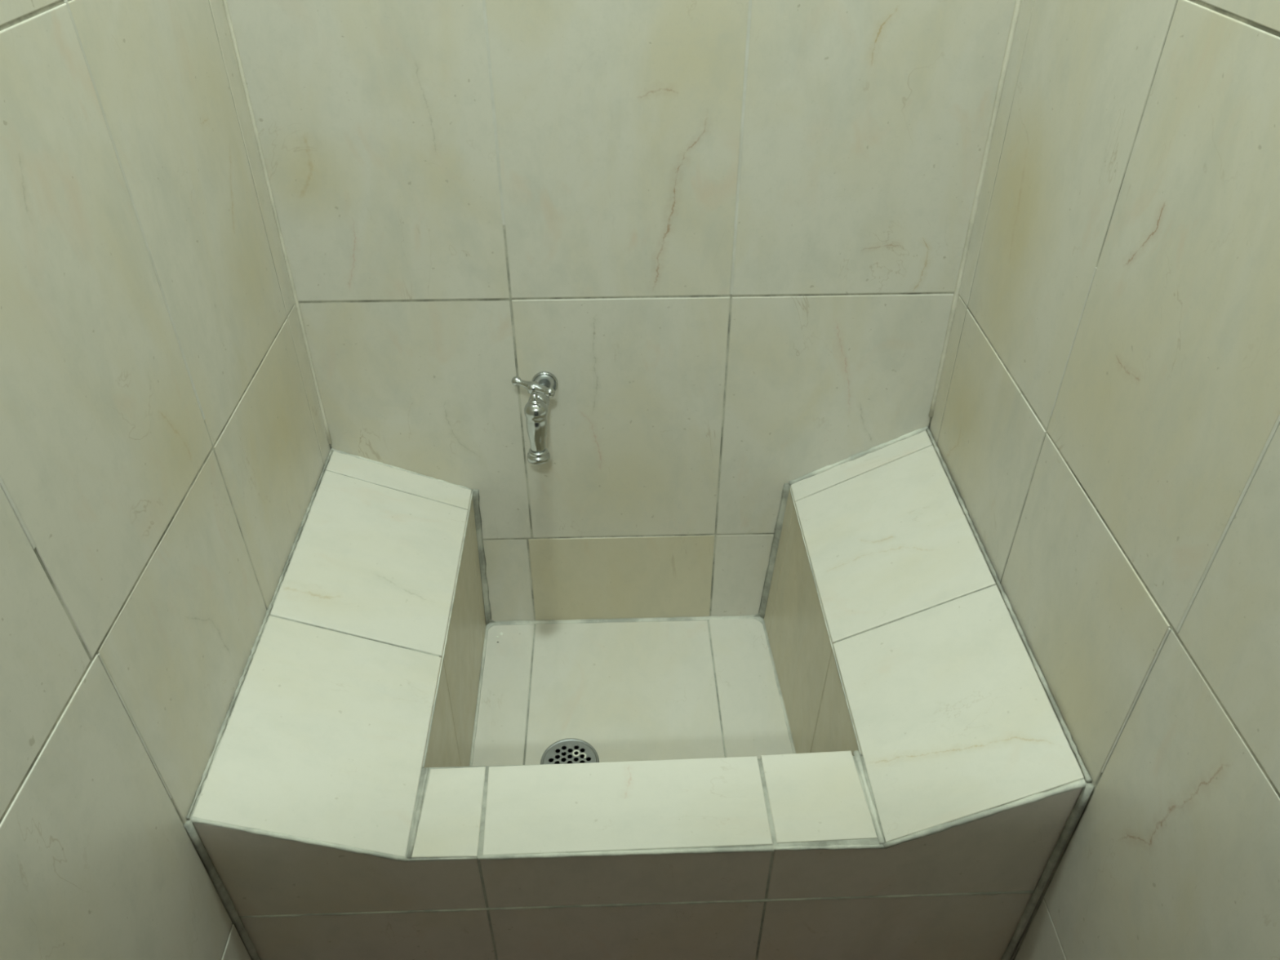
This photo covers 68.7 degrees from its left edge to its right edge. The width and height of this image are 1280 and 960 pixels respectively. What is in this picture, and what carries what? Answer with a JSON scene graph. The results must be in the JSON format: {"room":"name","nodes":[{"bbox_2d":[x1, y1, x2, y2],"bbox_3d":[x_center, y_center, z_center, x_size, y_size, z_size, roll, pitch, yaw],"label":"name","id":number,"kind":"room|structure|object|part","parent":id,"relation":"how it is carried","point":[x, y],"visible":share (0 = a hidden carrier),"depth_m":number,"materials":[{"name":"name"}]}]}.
{"room":"washroom","nodes":[
{"label":"washroom","id":0,"kind":"room"},
{"bbox_2d":[0,0,330,959],"bbox_3d":[-0.455,0.317,-0.387,0.117,2.903,3.301,-1,37,-2],"label":"wall","id":1,"kind":"structure","parent":0,"point":[165,448],"depth_m":0.81,"materials":[{"name":"tile"}]},
{"bbox_2d":[222,0,1021,621],"bbox_3d":[-0.020,-0.720,0.989,1.220,2.903,0.125,-1,37,-2],"label":"wall","id":2,"kind":"structure","parent":0,"point":[733,237],"depth_m":1.23,"materials":[{"name":"tile"}]},
{"bbox_2d":[511,371,557,464],"bbox_3d":[-0.146,-0.095,1.325,0.061,0.124,0.092,-1,37,-2],"label":"tap","id":3,"kind":"object","parent":2,"relation":"attached to","point":[543,386],"visible":1,"depth_m":1.30,"materials":[{"name":"silver metal"}]},
{"bbox_3d":[-0.146,-0.127,1.277,0.068,0.014,0.014,20,42,25],"label":"tap handle","id":4,"kind":"part","parent":3,"relation":"part of","materials":[{"name":"silver metal"}]},
{"bbox_3d":[-0.144,-0.115,1.285,0.018,0.024,0.018,-1,37,-2],"label":"valve stem","id":5,"kind":"part","parent":3,"relation":"part of","materials":[{"name":"silver metal"}]},
{"bbox_3d":[-0.137,-0.139,1.348,0.031,0.031,0.003,-1,37,-2],"label":"flange plate","id":6,"kind":"part","parent":3,"relation":"part of","materials":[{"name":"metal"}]},
{"bbox_2d":[929,0,1279,959],"bbox_3d":[0.506,0.298,-0.361,0.142,2.903,3.304,0,37,-1],"label":"wall","id":7,"kind":"structure","parent":0,"point":[1105,422],"depth_m":0.83,"materials":[{"name":"tile"}]},
{"bbox_3d":[0.034,1.410,0.533,1.220,0.050,3.420,-1,37,-2],"label":"floor","id":8,"kind":"structure","parent":0,"visible":0},
{"bbox_2d":[183,426,1093,959],"bbox_3d":[-0.004,0.369,1.345,0.903,0.634,0.635,-1,37,-2],"label":"sink","id":9,"kind":"object","parent":8,"relation":"on","point":[877,761],"visible":1,"depth_m":1.07,"materials":[{"name":"tile"}]},
{"bbox_2d":[540,738,599,764],"bbox_3d":[-0.106,0.461,1.434,0.089,0.092,0.089,-1,37,-2],"label":"floor drain","id":10,"kind":"object","parent":9,"relation":"in","point":[566,751],"visible":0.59,"depth_m":1.42,"materials":[{"name":"metal"}]}
]}

